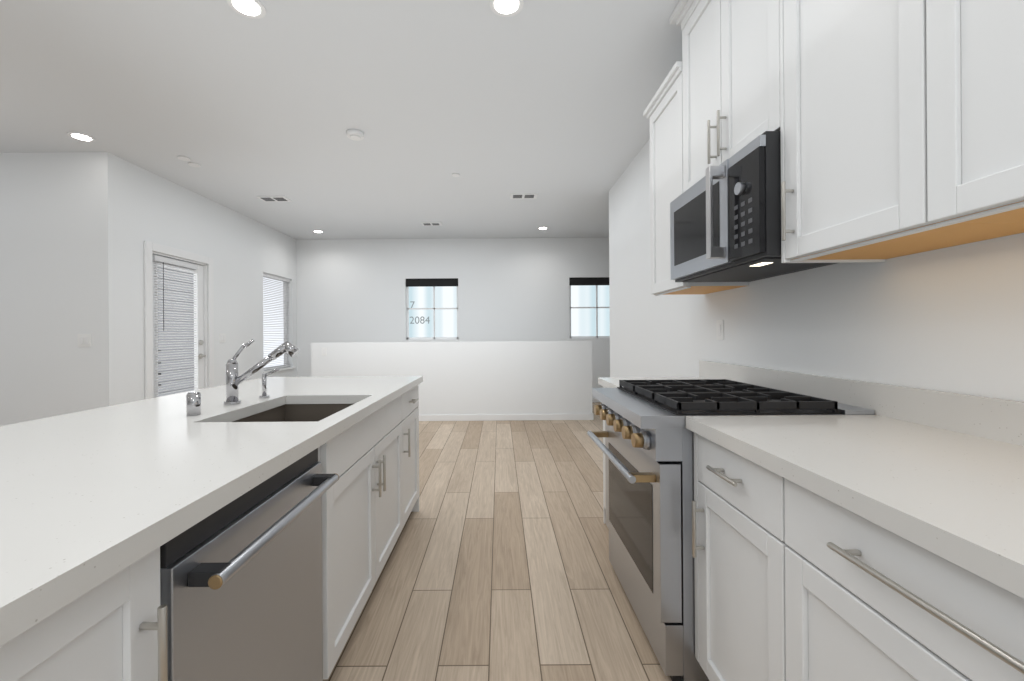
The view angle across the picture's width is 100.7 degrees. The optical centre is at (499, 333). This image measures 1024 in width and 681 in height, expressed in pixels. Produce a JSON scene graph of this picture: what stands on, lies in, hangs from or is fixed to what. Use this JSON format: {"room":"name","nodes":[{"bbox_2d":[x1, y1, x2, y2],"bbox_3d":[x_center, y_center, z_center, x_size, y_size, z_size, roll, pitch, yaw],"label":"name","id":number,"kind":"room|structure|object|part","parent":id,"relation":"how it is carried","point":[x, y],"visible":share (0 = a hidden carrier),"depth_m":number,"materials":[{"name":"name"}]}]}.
{"room":"kitchen","nodes":[
{"label":"kitchen","id":0,"kind":"room"},
{"bbox_2d":[0,152,92,425],"bbox_3d":[-5.127,-0.193,3.875,2.950,2.850,0.150,0,0,0],"label":"wall","id":1,"kind":"structure","parent":0,"point":[45,280],"depth_m":3.80,"materials":[{"name":"white paint"}]},
{"bbox_2d":[77,334,90,346],"bbox_3d":[-3.716,0.057,3.795,0.120,0.115,0.010,0,0,0],"label":"switch","id":2,"kind":"object","parent":1,"relation":"attached to","point":[84,340],"visible":1,"depth_m":3.79,"materials":[{"name":"white plastic"}]},
{"bbox_2d":[91,152,296,408],"bbox_3d":[-3.576,-0.204,5.565,0.150,2.850,3.530,0,0,0],"label":"wall","id":3,"kind":"structure","parent":0,"point":[133,207],"depth_m":4.33,"materials":[{"name":"white paint"}]},
{"bbox_2d":[144,240,213,398],"bbox_3d":[-3.564,0.150,4.675,0.170,2.142,0.994,0,0,0],"label":"door frame","id":4,"kind":"structure","parent":3,"relation":"attached to","point":[151,249],"depth_m":4.55,"materials":[{"name":"white wood"}]},
{"bbox_2d":[153,254,205,397],"bbox_3d":[-3.522,0.198,4.675,0.104,2.025,0.780,0,0,0],"label":"door","id":5,"kind":"structure","parent":3,"relation":"in","point":[199,346],"depth_m":4.96,"materials":[{"name":"white painted wood"},{"name":"glass"},{"name":"brushed nickel"}]},
{"bbox_2d":[153,255,197,397],"bbox_3d":[-3.510,0.149,4.617,0.033,1.902,0.615,0,0,0],"label":"window blind","id":6,"kind":"object","parent":5,"relation":"attached to","point":[163,260],"visible":0.79,"depth_m":4.58,"materials":[{"name":"white plastic"}]},
{"bbox_2d":[262,280,294,372],"bbox_3d":[-3.546,-0.168,6.731,0.150,1.508,0.949,0,0,0],"label":"window","id":7,"kind":"structure","parent":3,"relation":"in","point":[285,340],"depth_m":7.14,"materials":[{"name":"white"}]},
{"bbox_2d":[263,272,290,369],"bbox_3d":[-3.546,-0.187,6.731,0.040,1.466,0.879,0,0,0],"label":"window blind","id":8,"kind":"object","parent":7,"relation":"attached to","point":[274,277],"visible":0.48,"depth_m":6.72,"materials":[{"name":"white plastic"}]},
{"bbox_2d":[0,0,681,239],"bbox_3d":[-1.587,-1.693,2.365,10.350,0.100,10.230,0,0,0],"label":"ceiling","id":9,"kind":"structure","parent":0,"point":[548,101],"depth_m":3.01,"materials":[{"name":"white paint"}]},
{"bbox_2d":[67,132,95,141],"bbox_3d":[-3.449,-1.626,3.502,0.170,0.008,0.170,0,0,0],"label":"recessed light","id":10,"kind":"object","parent":9,"relation":"in","point":[81,136],"visible":1,"depth_m":3.49,"materials":[{"name":"white plastic"}]},
{"bbox_2d":[177,155,190,160],"bbox_3d":[-2.924,-1.628,3.931,0.100,0.012,0.100,0,0,0],"label":"ceiling sensor","id":11,"kind":"object","parent":9,"relation":"attached to","point":[183,158],"visible":0.94,"depth_m":3.92,"materials":[{"name":"white plastic"}]},
{"bbox_2d":[188,162,200,166],"bbox_3d":[-2.935,-1.627,4.081,0.100,0.012,0.100,0,0,0],"label":"ceiling sensor","id":12,"kind":"object","parent":9,"relation":"attached to","point":[192,164],"visible":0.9,"depth_m":4.06,"materials":[{"name":"white plastic"}]},
{"bbox_2d":[227,0,265,18],"bbox_3d":[-1.264,-1.641,2.121,0.170,0.008,0.170,0,0,0],"label":"recessed light","id":13,"kind":"object","parent":9,"relation":"in","point":[254,9],"visible":1,"depth_m":2.13,"materials":[{"name":"white plastic"}]},
{"bbox_2d":[256,196,292,201],"bbox_3d":[-2.710,-1.628,5.119,0.340,0.014,0.187,0,0,0],"label":"ceiling vent","id":14,"kind":"object","parent":9,"relation":"in","point":[274,198],"visible":0.98,"depth_m":5.10,"materials":[{"name":"white metal"}]},
{"bbox_2d":[346,129,363,140],"bbox_3d":[-1.178,-1.623,3.470,0.140,0.045,0.140,0,0,0],"label":"smoke detector","id":15,"kind":"object","parent":9,"relation":"attached to","point":[355,134],"visible":1,"depth_m":3.44,"materials":[{"name":"white plastic"}]},
{"bbox_2d":[421,222,442,225],"bbox_3d":[-1.008,-1.640,6.330,0.300,0.014,0.165,0,0,0],"label":"ceiling vent","id":16,"kind":"object","parent":9,"relation":"in","point":[431,223],"visible":1,"depth_m":6.31,"materials":[{"name":"white metal"}]},
{"bbox_2d":[490,0,523,16],"bbox_3d":[0.036,-1.651,2.121,0.170,0.008,0.170,0,0,0],"label":"recessed light","id":17,"kind":"object","parent":9,"relation":"in","point":[505,8],"visible":1,"depth_m":2.14,"materials":[{"name":"white plastic"}]},
{"bbox_2d":[510,193,537,198],"bbox_3d":[0.293,-1.649,5.077,0.320,0.014,0.176,0,0,0],"label":"ceiling vent","id":18,"kind":"object","parent":9,"relation":"in","point":[523,195],"visible":0.98,"depth_m":5.05,"materials":[{"name":"white metal"}]},
{"bbox_2d":[311,341,591,414],"bbox_3d":[-0.655,0.656,5.916,3.880,1.090,0.120,0,0,0],"label":"wall","id":19,"kind":"structure","parent":0,"point":[508,377],"depth_m":5.86,"materials":[{"name":"white paint"}]},
{"bbox_2d":[419,413,593,420],"bbox_3d":[-0.652,1.158,5.909,3.908,0.085,0.134,0,0,0],"label":"baseboard","id":20,"kind":"structure","parent":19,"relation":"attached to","point":[501,417],"depth_m":5.84,"materials":[{"name":"white wood"}]},
{"bbox_2d":[296,237,609,397],"bbox_3d":[-0.027,-0.229,7.405,7.250,2.850,0.150,0,0,0],"label":"wall","id":21,"kind":"structure","parent":0,"point":[509,289],"depth_m":7.33,"materials":[{"name":"white paint"}]},
{"bbox_2d":[406,278,458,338],"bbox_3d":[-1.164,-0.433,7.386,0.913,1.054,0.088,0,0,0],"label":"window","id":22,"kind":"structure","parent":21,"relation":"in","point":[433,283],"depth_m":7.39,"materials":[{"name":"white"}]},
{"bbox_2d":[569,277,609,337],"bbox_3d":[1.676,-0.453,7.386,0.922,1.054,0.088,0,0,0],"label":"window","id":23,"kind":"structure","parent":21,"relation":"in","point":[596,281],"depth_m":7.34,"materials":[{"name":"white"}]},
{"bbox_2d":[323,402,671,680],"bbox_3d":[-1.566,1.257,2.365,10.350,0.100,10.230,0,0,0],"label":"floor","id":24,"kind":"structure","parent":0,"point":[498,566],"depth_m":2.09,"materials":[{"name":"brown wood"}]},
{"bbox_2d":[0,339,422,680],"bbox_3d":[-1.026,0.612,0.690,1.098,1.182,4.380,0,0,0],"label":"kitchen island","id":25,"kind":"object","parent":24,"relation":"on","point":[236,528],"visible":1,"depth_m":0.95,"materials":[{"name":"white stone"}]},
{"bbox_2d":[223,339,299,405],"bbox_3d":[-0.984,0.155,1.757,0.289,0.266,0.086,0,0,0],"label":"faucet","id":26,"kind":"object","parent":25,"relation":"on","point":[233,381],"depth_m":1.74,"materials":[{"name":"silver metal"}]},
{"bbox_2d":[600,384,605,523],"bbox_3d":[0.973,0.752,2.431,0.637,0.875,0.494,0,0,0],"label":"base cabinet","id":27,"kind":"object","parent":24,"relation":"on","point":[604,475],"depth_m":2.65,"materials":[{"name":"white wood"}]},
{"bbox_2d":[598,376,705,387],"bbox_3d":[0.958,0.294,2.437,0.661,0.040,0.507,0,0,0],"label":"countertop","id":28,"kind":"structure","parent":27,"relation":"on","point":[607,382],"depth_m":2.59,"materials":[{"name":"white stone"}]},
{"bbox_2d":[692,436,757,680],"bbox_3d":[0.973,0.752,1.171,0.637,0.875,0.511,0,0,0],"label":"base cabinet","id":29,"kind":"object","parent":24,"relation":"on","point":[725,502],"depth_m":1.24,"materials":[{"name":"white wood"}]},
{"bbox_2d":[587,379,874,680],"bbox_3d":[0.858,0.712,1.805,0.824,0.957,0.750,0,0,0],"label":"range","id":30,"kind":"object","parent":24,"relation":"on","point":[647,449],"visible":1,"depth_m":1.49,"materials":[{"name":"silver metal"}]},
{"bbox_3d":[0.494,0.503,1.805,0.098,0.027,0.690,0,0,0],"label":"handle","id":31,"kind":"part","parent":30,"relation":"part of","materials":[{"name":"silver metal"}]},
{"bbox_2d":[758,468,1023,680],"bbox_3d":[0.973,0.752,0.518,0.637,0.875,1.034,0,0,0],"label":"base cabinet","id":32,"kind":"object","parent":24,"relation":"on","point":[885,542],"depth_m":0.77,"materials":[{"name":"white wood"}]},
{"bbox_2d":[686,415,1023,603],"bbox_3d":[0.958,0.294,0.213,0.661,0.040,2.427,0,0,0],"label":"countertop","id":33,"kind":"structure","parent":32,"relation":"on","point":[957,497],"depth_m":0.84,"materials":[{"name":"white stone"}]},
{"bbox_2d":[609,139,1023,401],"bbox_3d":[2.443,-0.246,1.175,2.310,2.850,7.550,0,0,0],"label":"wall","id":34,"kind":"structure","parent":0,"point":[949,319],"depth_m":1.59,"materials":[{"name":"white paint"}]},
{"bbox_2d":[647,68,748,295],"bbox_3d":[1.113,-0.813,2.423,0.339,1.133,0.476,0,0,0],"label":"upper cabinet","id":35,"kind":"object","parent":34,"relation":"attached to","point":[663,115],"depth_m":2.45,"materials":[{"name":"white wood"}]},
{"bbox_2d":[716,320,723,339],"bbox_3d":[1.285,-0.023,2.470,0.010,0.115,0.075,0,0,0],"label":"outlet","id":36,"kind":"object","parent":34,"relation":"attached to","point":[719,329],"visible":1,"depth_m":2.46,"materials":[{"name":"white plastic"}]},
{"bbox_2d":[679,0,770,195],"bbox_3d":[1.111,-1.146,1.805,0.339,0.911,0.756,0,0,0],"label":"upper cabinet","id":37,"kind":"object","parent":34,"relation":"attached to","point":[725,65],"depth_m":1.79,"materials":[{"name":"white wood"}]},
{"bbox_2d":[670,131,836,281],"bbox_3d":[1.051,-0.473,1.805,0.468,0.426,0.746,0,0,0],"label":"microwave","id":38,"kind":"object","parent":37,"relation":"attached to","point":[725,220],"visible":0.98,"depth_m":1.63,"materials":[{"name":"grey metal"}]},
{"bbox_3d":[0.848,-0.475,1.662,0.062,0.360,0.032,0,0,0],"label":"handle","id":39,"kind":"part","parent":38,"relation":"part of","materials":[{"name":"silver metal"}]},
{"bbox_2d":[699,360,1023,443],"bbox_3d":[1.278,0.220,0.845,0.020,0.105,3.690,0,0,0],"label":"backsplash","id":40,"kind":"structure","parent":34,"relation":"attached to","point":[999,419],"depth_m":1.33,"materials":[{"name":"white stone"}]},
{"bbox_2d":[771,0,1003,262],"bbox_3d":[1.113,-0.924,1.153,0.339,1.355,0.547,0,0,0],"label":"upper cabinet","id":41,"kind":"object","parent":34,"relation":"attached to","point":[829,57],"depth_m":1.23,"materials":[{"name":"white wood"}]},
{"bbox_2d":[887,0,1023,239],"bbox_3d":[1.113,-0.924,0.475,0.339,1.355,1.060,0,0,0],"label":"upper cabinet","id":42,"kind":"object","parent":34,"relation":"attached to","point":[898,125],"depth_m":0.89,"materials":[{"name":"white wood"}]},
{"label":"outside","id":43,"kind":"structure","parent":0,"visible":0},
{"bbox_2d":[157,267,193,396],"bbox_3d":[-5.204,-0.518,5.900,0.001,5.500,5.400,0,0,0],"label":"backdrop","id":44,"kind":"structure","parent":43,"point":[177,363],"depth_m":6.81,"materials":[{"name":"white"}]},
{"bbox_2d":[409,285,609,336],"bbox_3d":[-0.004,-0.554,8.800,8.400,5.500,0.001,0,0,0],"label":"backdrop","id":45,"kind":"structure","parent":43,"point":[583,321],"depth_m":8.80,"materials":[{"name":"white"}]},
{"bbox_2d":[410,316,429,323],"bbox_3d":[-1.646,-0.286,8.780,0.416,0.150,0.001,0,0,0],"label":"text","id":46,"kind":"object","parent":45,"relation":"attached to","point":[428,320],"visible":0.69,"depth_m":8.78}
]}

